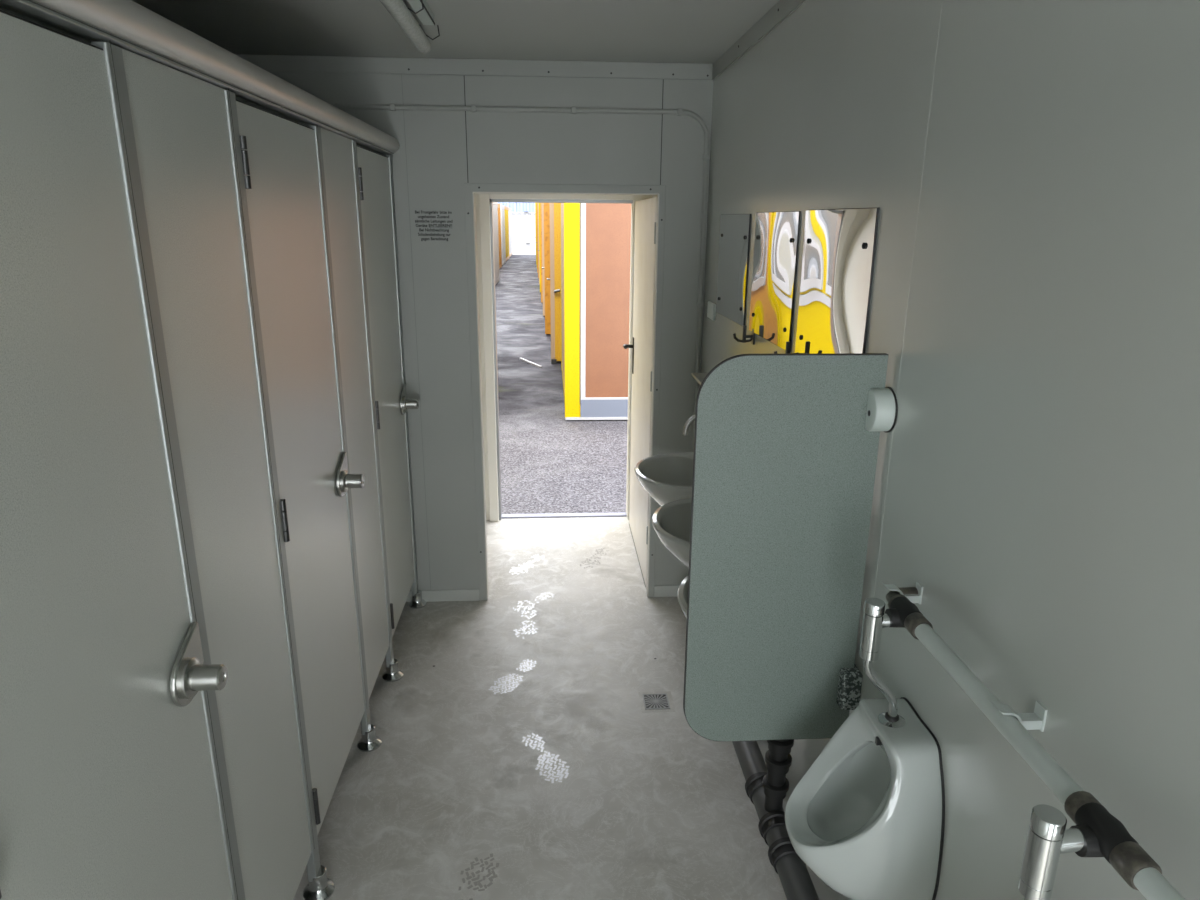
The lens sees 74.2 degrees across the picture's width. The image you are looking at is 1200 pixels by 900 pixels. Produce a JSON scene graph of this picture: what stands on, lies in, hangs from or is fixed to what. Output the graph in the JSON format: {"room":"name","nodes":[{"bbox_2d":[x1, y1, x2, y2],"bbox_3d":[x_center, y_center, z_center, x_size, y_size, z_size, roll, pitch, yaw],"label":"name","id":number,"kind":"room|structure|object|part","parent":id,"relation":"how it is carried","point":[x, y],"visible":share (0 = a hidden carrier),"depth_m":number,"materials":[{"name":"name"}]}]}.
{"room":"public restroom","nodes":[
{"label":"public restroom","id":0,"kind":"room"},
{"bbox_2d":[0,6,90,43],"bbox_3d":[-1.770,0.157,1.464,0.060,2.354,6.252,-1,16,-3],"label":"wall","id":1,"kind":"structure","parent":0,"point":[1,8],"depth_m":2.60,"materials":[{"name":"metal"}]},
{"bbox_2d":[0,0,779,63],"bbox_3d":[-0.575,-1.013,1.199,2.435,0.060,6.252,-1,16,-3],"label":"ceiling","id":2,"kind":"structure","parent":0,"point":[648,31],"depth_m":2.61,"materials":[{"name":"grey paint"}]},
{"bbox_2d":[379,0,439,52],"bbox_3d":[-0.522,-1.156,1.934,0.092,0.075,1.575,-1,16,-3],"label":"ceiling lamp","id":3,"kind":"object","parent":2,"relation":"attached to","point":[400,12],"visible":1,"depth_m":2.30,"materials":[{"name":"white plastic"}]},
{"bbox_2d":[407,0,433,24],"bbox_3d":[-0.493,-1.156,1.855,0.036,0.030,1.260,-1,16,-3],"label":"tray","id":4,"kind":"object","parent":3,"relation":"attached to","point":[425,14],"depth_m":2.31,"materials":[{"name":"white plastic"}]},
{"bbox_2d":[235,71,712,590],"bbox_3d":[-0.707,-0.419,3.479,2.315,2.354,0.050,-1,16,-3],"label":"wall","id":5,"kind":"structure","parent":0,"point":[503,147],"depth_m":3.29,"materials":[{"name":"grey paint"}]},
{"bbox_2d":[401,74,430,588],"bbox_3d":[-0.793,-0.412,3.450,0.002,2.236,0.002,-1,16,-3],"label":"trim","id":6,"kind":"structure","parent":5,"relation":"attached to","point":[401,74],"depth_m":3.41,"materials":[{"name":"grey metal"}]},
{"bbox_2d":[415,210,452,240],"bbox_3d":[-0.691,-0.932,3.304,0.154,0.123,0.001,-1,16,-3],"label":"notice","id":7,"kind":"object","parent":5,"relation":"attached to","point":[435,212],"visible":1,"depth_m":3.30,"materials":[{"name":"black"}]},
{"bbox_2d":[244,102,709,451],"bbox_3d":[-0.696,-0.496,3.420,2.291,1.834,0.022,-1,16,-3],"label":"cable conduit","id":8,"kind":"object","parent":5,"relation":"attached to","point":[573,110],"visible":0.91,"depth_m":3.21,"materials":[{"name":"grey plastic"}]},
{"bbox_2d":[406,585,679,601],"bbox_3d":[-0.714,0.691,3.771,2.315,0.058,0.008,-1,16,-3],"label":"baseboard","id":9,"kind":"structure","parent":5,"relation":"attached to","point":[665,590],"depth_m":3.77,"materials":[{"name":"metal"}]},
{"bbox_2d":[464,76,663,184],"bbox_3d":[-0.144,-1.297,3.233,0.800,0.406,0.002,-1,16,-3],"label":"trim","id":10,"kind":"structure","parent":5,"relation":"attached to","point":[464,76],"depth_m":3.23,"materials":[{"name":"grey metal"}]},
{"bbox_2d":[464,183,665,599],"bbox_3d":[-0.150,-0.194,3.552,0.838,1.889,0.006,-1,16,-3],"label":"trim","id":11,"kind":"structure","parent":5,"relation":"attached to","point":[469,188],"depth_m":3.43,"materials":[{"name":"grey metal"}]},
{"bbox_2d":[623,197,656,587],"bbox_3d":[0.195,-0.320,4.051,0.105,1.833,0.880,-1,16,-3],"label":"door","id":12,"kind":"structure","parent":5,"relation":"in","point":[645,209],"depth_m":3.98,"materials":[{"name":"white metal"}]},
{"bbox_3d":[0.155,-0.561,4.314,0.062,0.034,0.126,-1,16,-3],"label":"lever","id":13,"kind":"part","parent":12,"relation":"part of","materials":[{"name":"black metal"}]},
{"bbox_3d":[0.182,-0.522,4.383,0.005,0.200,0.034,-1,16,-3],"label":"handle plate","id":14,"kind":"part","parent":12,"relation":"part of","materials":[{"name":"black metal"}]},
{"bbox_2d":[294,517,786,899],"bbox_3d":[-0.592,1.307,1.847,2.435,0.050,6.202,-1,16,-3],"label":"floor","id":15,"kind":"structure","parent":0,"point":[647,806],"depth_m":2.68,"materials":[{"name":"concrete"}]},
{"bbox_2d":[0,10,310,899],"bbox_3d":[-1.184,0.391,1.312,1.078,2.000,1.062,-1,16,-3],"label":"toilet cubicle","id":16,"kind":"object","parent":15,"relation":"on","point":[150,750],"visible":1,"depth_m":1.20,"materials":[{"name":"laminate"}]},
{"bbox_3d":[-0.731,0.335,1.434,0.022,1.935,0.046,-1,16,-3],"label":"post","id":17,"kind":"part","parent":16,"relation":"part of","materials":[{"name":"silver metal"}]},
{"bbox_3d":[-0.714,0.375,1.369,0.011,0.122,0.113,-1,16,-3],"label":"lock plate","id":18,"kind":"part","parent":16,"relation":"part of","materials":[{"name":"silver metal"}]},
{"bbox_2d":[0,0,398,154],"bbox_3d":[-0.683,-0.521,0.780,0.058,0.066,5.069,-1,16,-3],"label":"rail","id":19,"kind":"object","parent":16,"relation":"on","point":[130,26],"visible":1,"depth_m":1.37,"materials":[{"name":"grey metal"}]},
{"bbox_3d":[-0.679,0.391,1.366,0.062,0.068,0.068,-1,16,-3],"label":"lock knob","id":20,"kind":"part","parent":16,"relation":"part of","materials":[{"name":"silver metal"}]},
{"bbox_3d":[-0.744,0.227,1.634,0.013,1.842,0.407,-1,16,-3],"label":"panel","id":21,"kind":"part","parent":16,"relation":"part of","materials":[{"name":"laminate"}]},
{"bbox_2d":[224,89,388,899],"bbox_3d":[-1.248,0.099,2.314,1.078,2.000,1.074,-1,16,-3],"label":"stall","id":22,"kind":"object","parent":15,"relation":"on","point":[295,182],"visible":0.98,"depth_m":2.15,"materials":[{"name":"laminate"}]},
{"bbox_3d":[-0.758,0.211,1.861,0.022,1.935,0.046,-1,16,-3],"label":"post","id":23,"kind":"part","parent":22,"relation":"part of","materials":[{"name":"silver metal"}]},
{"bbox_3d":[-0.796,0.037,2.460,0.022,1.935,0.046,-1,16,-3],"label":"post","id":24,"kind":"part","parent":22,"relation":"part of","materials":[{"name":"grey laminate"}]},
{"bbox_3d":[-0.778,0.077,2.394,0.011,0.122,0.113,-1,16,-3],"label":"lock plate","id":25,"kind":"part","parent":22,"relation":"part of","materials":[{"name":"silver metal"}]},
{"bbox_3d":[-0.743,0.093,2.390,0.062,0.068,0.068,-1,16,-3],"label":"lock knob","id":26,"kind":"part","parent":22,"relation":"part of","materials":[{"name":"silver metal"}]},
{"bbox_3d":[-0.808,-0.069,2.651,0.013,1.842,0.388,-1,16,-3],"label":"panel","id":27,"kind":"part","parent":22,"relation":"part of","materials":[{"name":"laminate"}]},
{"bbox_2d":[352,140,425,681],"bbox_3d":[-0.818,-0.146,3.170,0.113,2.000,0.695,-1,16,-3],"label":"toilet cubicle","id":28,"kind":"object","parent":15,"relation":"on","point":[373,172],"visible":0.98,"depth_m":3.11,"materials":[{"name":"laminate"}]},
{"bbox_3d":[-0.822,-0.082,2.869,0.022,1.935,0.046,-1,16,-3],"label":"post","id":29,"kind":"part","parent":28,"relation":"part of","materials":[{"name":"grey laminate"}]},
{"bbox_3d":[-0.859,-0.253,3.456,0.022,1.935,0.046,-1,16,-3],"label":"post","id":30,"kind":"part","parent":28,"relation":"part of","materials":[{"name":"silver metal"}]},
{"bbox_3d":[-0.841,-0.212,3.389,0.011,0.122,0.113,-1,16,-3],"label":"lock plate","id":31,"kind":"part","parent":28,"relation":"part of","materials":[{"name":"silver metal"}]},
{"bbox_3d":[-0.806,-0.196,3.386,0.062,0.068,0.068,-1,16,-3],"label":"lock knob","id":32,"kind":"part","parent":28,"relation":"part of","materials":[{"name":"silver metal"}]},
{"bbox_2d":[459,853,498,899],"bbox_3d":[-0.355,1.193,2.157,0.105,0.001,0.270,6,17,20],"label":"footprints","id":33,"kind":"object","parent":15,"relation":"on","point":[478,883],"visible":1,"depth_m":2.20,"materials":[{"name":"grey"}]},
{"bbox_2d":[489,659,536,693],"bbox_3d":[-0.346,0.901,3.162,0.103,0.001,0.280,7,17,22],"label":"footprints","id":34,"kind":"object","parent":15,"relation":"on","point":[534,662],"visible":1,"depth_m":3.13,"materials":[{"name":"white"}]},
{"bbox_2d":[513,608,537,638],"bbox_3d":[-0.333,0.780,3.580,0.112,0.001,0.280,-1,16,-3],"label":"footprints","id":35,"kind":"object","parent":15,"relation":"on","point":[525,626],"visible":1,"depth_m":3.55,"materials":[{"name":"white"}]},
{"bbox_2d":[509,554,543,574],"bbox_3d":[-0.388,0.602,4.190,0.106,0.001,0.286,7,17,22],"label":"footprints","id":36,"kind":"object","parent":15,"relation":"on","point":[535,556],"visible":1,"depth_m":4.16,"materials":[{"name":"white"}]},
{"bbox_2d":[513,592,553,611],"bbox_3d":[-0.323,0.720,3.785,0.105,0.001,0.242,12,20,35],"label":"footprints","id":37,"kind":"object","parent":15,"relation":"on","point":[548,592],"visible":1,"depth_m":3.78,"materials":[{"name":"white"}]},
{"bbox_2d":[522,733,569,782],"bbox_3d":[-0.190,1.040,2.687,0.108,0.001,0.277,-10,19,-31],"label":"footprints","id":38,"kind":"object","parent":15,"relation":"on","point":[544,758],"visible":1,"depth_m":2.66,"materials":[{"name":"white"}]},
{"bbox_2d":[501,512,626,517],"bbox_3d":[-0.220,0.401,4.870,0.765,0.010,0.050,-1,16,-3],"label":"threshold","id":39,"kind":"object","parent":15,"relation":"on","point":[620,514],"visible":1,"depth_m":4.86,"materials":[{"name":"silver metal"}]},
{"bbox_2d":[580,548,608,567],"bbox_3d":[-0.018,0.581,4.272,0.106,0.001,0.296,8,18,24],"label":"footprints","id":40,"kind":"object","parent":15,"relation":"on","point":[588,562],"visible":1,"depth_m":4.24,"materials":[{"name":"grey"}]},
{"bbox_2d":[638,691,674,711],"bbox_3d":[0.214,0.950,3.003,0.126,0.004,0.130,-1,16,-3],"label":"floor drain","id":41,"kind":"object","parent":15,"relation":"on","point":[662,701],"visible":1,"depth_m":3.00,"materials":[{"name":"metal"}]},
{"bbox_2d":[732,739,818,899],"bbox_3d":[0.541,1.028,1.351,0.095,0.780,4.550,-1,16,-3],"label":"pipe","id":42,"kind":"object","parent":15,"relation":"on","point":[766,785],"visible":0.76,"depth_m":2.17,"materials":[{"name":"grey"}]},
{"bbox_2d":[475,193,652,519],"bbox_3d":[-0.771,-0.716,4.498,2.315,2.354,0.070,-1,16,-3],"label":"wall","id":43,"kind":"structure","parent":0,"point":[476,194],"depth_m":4.53,"materials":[{"name":"white paint"}]},
{"bbox_2d":[489,199,632,519],"bbox_3d":[-0.218,-0.480,4.601,0.777,1.852,0.081,-1,16,-3],"label":"seal","id":44,"kind":"object","parent":43,"relation":"attached to","point":[491,201],"visible":1,"depth_m":4.42,"materials":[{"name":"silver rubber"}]},
{"bbox_2d":[472,192,659,599],"bbox_3d":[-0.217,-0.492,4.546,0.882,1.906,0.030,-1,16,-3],"label":"door frame","id":45,"kind":"structure","parent":43,"relation":"attached to","point":[484,204],"depth_m":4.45,"materials":[{"name":"white paint"}]},
{"bbox_2d":[701,0,1199,899],"bbox_3d":[0.601,0.135,1.607,0.060,2.354,6.252,-1,16,-3],"label":"wall","id":46,"kind":"structure","parent":0,"point":[1042,499],"depth_m":1.12,"materials":[{"name":"paint"}]},
{"bbox_2d":[235,0,805,79],"bbox_3d":[-0.543,-0.808,0.707,2.316,0.058,5.070,-1,16,-3],"label":"trim","id":47,"kind":"structure","parent":46,"relation":"attached to","point":[278,63],"depth_m":3.13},
{"bbox_2d":[408,8,778,555],"bbox_3d":[-0.071,-0.097,2.034,1.213,2.118,2.968,-1,16,-3],"label":"trim","id":48,"kind":"structure","parent":46,"relation":"attached to","point":[778,8],"depth_m":3.20,"materials":[{"name":"grey metal"}]},
{"bbox_2d":[634,415,694,505],"bbox_3d":[0.308,0.129,2.999,0.356,0.544,0.450,-1,16,-3],"label":"washbasin","id":49,"kind":"object","parent":46,"relation":"attached to","point":[668,477],"visible":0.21,"depth_m":3.11,"materials":[{"name":"grey ceramic"}]},
{"bbox_2d":[634,452,693,505],"bbox_3d":[0.308,0.151,3.006,0.356,0.189,0.450,-1,16,-3],"label":"basin","id":50,"kind":"object","parent":49,"relation":"in","point":[668,477],"depth_m":3.12,"materials":[{"name":"grey ceramic"}]},
{"bbox_2d":[683,415,694,435],"bbox_3d":[0.380,-0.027,2.941,0.146,0.211,0.081,-1,16,-3],"label":"faucet","id":51,"kind":"object","parent":49,"relation":"on","point":[686,427],"depth_m":2.93,"materials":[{"name":"grey metal"}]},
{"bbox_2d":[652,498,691,567],"bbox_3d":[0.340,0.277,2.491,0.356,0.544,0.450,-1,16,-3],"label":"washbasin","id":52,"kind":"object","parent":46,"relation":"attached to","point":[671,521],"visible":0.19,"depth_m":2.57,"materials":[{"name":"grey ceramic"}]},
{"bbox_2d":[677,575,688,618],"bbox_3d":[0.371,0.423,1.988,0.356,0.544,0.450,-1,16,-3],"label":"washbasin","id":53,"kind":"object","parent":46,"relation":"attached to","point":[682,594],"visible":0.06,"depth_m":1.99,"materials":[{"name":"grey ceramic"}]},
{"bbox_2d":[691,373,707,384],"bbox_3d":[0.425,-0.256,2.968,0.120,0.012,0.300,-1,16,-3],"label":"soap shelf","id":54,"kind":"object","parent":46,"relation":"attached to","point":[699,377],"visible":0.27,"depth_m":3.03,"materials":[{"name":"grey metal"}]},
{"bbox_2d":[707,301,715,320],"bbox_3d":[0.458,-0.572,3.264,0.012,0.065,0.120,-1,16,-3],"label":"junction box","id":55,"kind":"object","parent":46,"relation":"attached to","point":[711,309],"visible":0.99,"depth_m":3.23,"materials":[{"name":"white plastic"}]},
{"bbox_2d":[716,214,750,325],"bbox_3d":[0.480,-0.667,2.901,0.011,0.373,0.468,-1,16,-3],"label":"mirror","id":56,"kind":"object","parent":46,"relation":"attached to","point":[734,242],"visible":1,"depth_m":2.86,"materials":[{"name":"silver metal"}]},
{"bbox_2d":[733,325,754,344],"bbox_3d":[0.470,-0.377,2.601,0.071,0.061,0.024,-1,16,-3],"label":"coat hook","id":57,"kind":"object","parent":46,"relation":"attached to","point":[744,336],"visible":1,"depth_m":2.60,"materials":[{"name":"grey metal"}]},
{"bbox_3d":[0.473,-0.380,2.601,0.012,0.056,0.008,-1,16,-3],"label":"stem","id":58,"kind":"part","parent":57,"relation":"part of","materials":[{"name":"grey metal"}]},
{"bbox_3d":[0.489,-0.372,2.604,0.033,0.050,0.024,-1,16,-3],"label":"wall plate","id":59,"kind":"part","parent":57,"relation":"part of","materials":[{"name":"grey metal"}]},
{"bbox_2d":[749,211,800,351],"bbox_3d":[0.513,-0.517,2.378,0.011,0.377,0.458,-1,16,-3],"label":"mirror","id":60,"kind":"object","parent":46,"relation":"attached to","point":[776,244],"visible":0.99,"depth_m":2.33,"materials":[{"name":"silver metal"}]},
{"bbox_2d":[774,341,797,353],"bbox_3d":[0.500,-0.260,2.126,0.071,0.061,0.024,-1,16,-3],"label":"coat hook","id":61,"kind":"object","parent":46,"relation":"attached to","point":[788,343],"visible":0.3,"depth_m":2.12,"materials":[{"name":"grey metal"}]},
{"bbox_3d":[0.503,-0.262,2.126,0.012,0.056,0.008,-1,16,-3],"label":"stem","id":62,"kind":"part","parent":61,"relation":"part of","materials":[{"name":"grey metal"}]},
{"bbox_2d":[683,353,897,741],"bbox_3d":[0.378,0.233,1.653,0.382,0.868,0.091,-1,16,-3],"label":"screen","id":63,"kind":"object","parent":46,"relation":"attached to","point":[786,445],"visible":0.92,"depth_m":1.64,"materials":[{"name":"grey plastic"}]},
{"bbox_2d":[795,207,879,353],"bbox_3d":[0.544,-0.373,1.879,0.011,0.379,0.467,-1,16,-3],"label":"mirror","id":64,"kind":"object","parent":46,"relation":"attached to","point":[839,247],"visible":0.89,"depth_m":1.83,"materials":[{"name":"silver metal"}]},
{"bbox_2d":[785,697,944,899],"bbox_3d":[0.468,0.668,1.488,0.229,0.376,0.266,-1,16,-3],"label":"urinal","id":65,"kind":"object","parent":46,"relation":"attached to","point":[867,816],"visible":0.99,"depth_m":1.40,"materials":[{"name":"grey ceramic"}]},
{"bbox_2d":[834,0,941,899],"bbox_3d":[0.601,0.278,1.118,0.001,2.236,1.064,-1,16,-3],"label":"trim","id":66,"kind":"structure","parent":46,"relation":"attached to","point":[938,3],"depth_m":1.48,"materials":[{"name":"metal"}]},
{"bbox_2d":[883,582,1184,899],"bbox_3d":[0.626,0.664,0.075,0.085,0.051,2.899,-1,16,-3],"label":"pipe","id":67,"kind":"object","parent":46,"relation":"attached to","point":[1105,836],"visible":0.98,"depth_m":0.98,"materials":[{"name":"white"}]},
{"bbox_2d":[859,598,905,727],"bbox_3d":[0.505,0.378,1.406,0.097,0.242,0.048,-1,16,-3],"label":"valve","id":68,"kind":"object","parent":67,"relation":"attached to","point":[874,618],"visible":0.99,"depth_m":1.38,"materials":[{"name":"silver metal"}]},
{"bbox_3d":[0.506,0.296,1.383,0.044,0.028,0.024,-1,16,-3],"label":"inlet arm","id":69,"kind":"part","parent":68,"relation":"part of","materials":[{"name":"silver metal"}]},
{"bbox_2d":[1018,804,1084,899],"bbox_3d":[0.525,0.516,0.908,0.097,0.242,0.048,-1,16,-3],"label":"valve","id":70,"kind":"object","parent":67,"relation":"attached to","point":[1048,837],"visible":1,"depth_m":0.88,"materials":[{"name":"silver metal"}]},
{"bbox_3d":[0.525,0.435,0.885,0.044,0.028,0.024,-1,16,-3],"label":"inlet arm","id":71,"kind":"part","parent":70,"relation":"part of","materials":[{"name":"silver metal"}]},
{"label":"outside","id":72,"kind":"structure","parent":0,"visible":0},
{"bbox_2d":[495,255,627,518],"bbox_3d":[-1.588,-5.246,25.549,60.000,0.200,42.908,-1,16,-3],"label":"carpet floor","id":73,"kind":"structure","parent":72,"point":[550,463],"depth_m":7.75,"materials":[{"name":"carpet"}]},
{"bbox_2d":[493,202,499,284],"bbox_3d":[-6.235,-6.426,24.500,6.000,2.580,2.900,-1,16,-3],"label":"container","id":74,"kind":"object","parent":73,"relation":"on","point":[495,204],"visible":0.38,"depth_m":25.09,"materials":[{"name":"grey paint"}]},
{"bbox_2d":[498,204,501,268],"bbox_3d":[-7.063,-8.542,31.762,6.000,2.580,2.900,-1,16,-3],"label":"container","id":75,"kind":"object","parent":73,"relation":"on","point":[499,217],"visible":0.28,"depth_m":32.59,"materials":[{"name":"orange paint"}]},
{"bbox_2d":[500,205,505,265],"bbox_3d":[-7.334,-9.657,35.594,6.000,2.580,2.500,-1,16,-3],"label":"container","id":76,"kind":"object","parent":73,"relation":"on","point":[502,208],"visible":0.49,"depth_m":35.56,"materials":[{"name":"grey paint"}]},
{"bbox_2d":[504,206,508,260],"bbox_3d":[-7.572,-10.619,38.899,6.000,2.580,3.600,-1,16,-3],"label":"container","id":77,"kind":"object","parent":73,"relation":"on","point":[506,207],"visible":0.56,"depth_m":39.03,"materials":[{"name":"yellow paint"}]},
{"bbox_2d":[508,207,511,256],"bbox_3d":[-7.900,-11.901,43.304,6.000,2.580,3.400,-1,16,-3],"label":"container","id":78,"kind":"object","parent":73,"relation":"on","point":[509,209],"visible":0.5,"depth_m":43.62,"materials":[{"name":"grey paint"}]},
{"bbox_2d":[519,358,541,367],"bbox_3d":[-1.003,-1.256,11.424,0.034,0.025,0.814,-8,18,-26],"label":"batten","id":79,"kind":"object","parent":73,"relation":"on","point":[522,359],"visible":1,"depth_m":11.37,"materials":[{"name":"grey paint"}]},
{"bbox_2d":[536,211,536,246],"bbox_3d":[0.306,-9.200,33.965,6.000,2.730,2.600,-1,16,-3],"label":"container","id":80,"kind":"object","parent":73,"relation":"on","point":[536,211],"visible":0.03,"depth_m":32.47,"materials":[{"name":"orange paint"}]},
{"bbox_2d":[536,203,537,272],"bbox_3d":[0.514,-8.420,31.283,6.054,2.730,2.600,-1,16,-3],"label":"container","id":81,"kind":"object","parent":73,"relation":"on","point":[536,203],"visible":0.15,"depth_m":30.03,"materials":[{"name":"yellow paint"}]},
{"bbox_2d":[537,203,538,277],"bbox_3d":[0.776,-7.640,28.605,6.000,2.730,2.600,-1,16,-3],"label":"container","id":82,"kind":"object","parent":73,"relation":"on","point":[537,203],"visible":0.07,"depth_m":27.11,"materials":[{"name":"yellow paint"}]},
{"bbox_2d":[538,203,539,284],"bbox_3d":[1.010,-6.860,25.926,6.000,2.730,2.600,-1,16,-3],"label":"container","id":83,"kind":"object","parent":73,"relation":"on","point":[538,203],"visible":0.12,"depth_m":24.50,"materials":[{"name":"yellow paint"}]},
{"bbox_2d":[538,203,540,291],"bbox_3d":[1.218,-6.080,23.244,6.054,2.730,2.600,-1,16,-3],"label":"container","id":84,"kind":"object","parent":73,"relation":"on","point":[539,203],"visible":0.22,"depth_m":21.90,"materials":[{"name":"orange paint"}]},
{"bbox_3d":[1.245,-6.094,23.242,6.000,2.700,2.600,-1,16,-3],"label":"frame","id":85,"kind":"part","parent":84,"relation":"part of","materials":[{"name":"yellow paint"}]},
{"bbox_2d":[540,203,542,303],"bbox_3d":[1.480,-5.300,20.566,6.000,2.730,2.600,-1,16,-3],"label":"container","id":86,"kind":"object","parent":73,"relation":"on","point":[540,203],"visible":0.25,"depth_m":19.13,"materials":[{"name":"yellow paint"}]},
{"bbox_2d":[541,203,544,316],"bbox_3d":[1.715,-4.520,17.887,6.000,2.730,2.600,-1,16,-3],"label":"container","id":87,"kind":"object","parent":73,"relation":"on","point":[542,204],"visible":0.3,"depth_m":16.52,"materials":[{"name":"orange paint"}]},
{"bbox_2d":[542,203,550,335],"bbox_3d":[1.922,-3.739,15.205,6.054,2.730,2.600,-1,16,-3],"label":"container","id":88,"kind":"object","parent":73,"relation":"on","point":[546,267],"visible":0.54,"depth_m":13.83,"materials":[{"name":"brown paint"}]},
{"bbox_2d":[547,203,560,363],"bbox_3d":[2.201,-2.936,12.358,6.054,2.780,2.539,-1,16,-3],"label":"container","id":89,"kind":"object","parent":73,"relation":"on","point":[555,245],"visible":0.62,"depth_m":11.11,"materials":[{"name":"orange paint"}]},
{"bbox_2d":[560,203,630,419],"bbox_3d":[2.549,-2.057,9.341,6.020,2.780,2.875,-1,16,-3],"label":"wall","id":90,"kind":"structure","parent":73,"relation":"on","point":[595,238],"depth_m":7.91,"materials":[{"name":"brown paint"}]},
{"bbox_3d":[2.558,-2.075,9.349,6.000,2.750,2.850,-1,16,-3],"label":"frame","id":91,"kind":"part","parent":90,"relation":"part of","materials":[{"name":"yellow paint"}]},
{"bbox_3d":[2.656,-1.698,7.994,5.705,2.398,0.050,-1,16,-3],"label":"white trim","id":92,"kind":"part","parent":90,"relation":"part of","materials":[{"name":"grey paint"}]},
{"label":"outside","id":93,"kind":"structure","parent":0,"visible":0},
{"bbox_2d":[512,250,535,254],"bbox_3d":[-4.166,-17.159,66.477,80.000,0.210,42.500,-1,16,-3],"label":"ground","id":94,"kind":"structure","parent":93,"point":[514,252],"depth_m":48.81,"materials":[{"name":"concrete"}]},
{"bbox_2d":[498,202,534,211],"bbox_3d":[-4.145,-21.243,65.499,32.400,8.200,12.500,-1,16,-3],"label":"warehouse","id":95,"kind":"structure","parent":94,"relation":"on","point":[515,206],"depth_m":59.98,"materials":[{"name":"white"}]},
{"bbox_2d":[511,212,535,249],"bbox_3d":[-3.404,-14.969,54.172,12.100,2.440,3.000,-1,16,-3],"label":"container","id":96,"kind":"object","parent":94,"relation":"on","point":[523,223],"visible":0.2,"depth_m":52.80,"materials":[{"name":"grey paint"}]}
]}

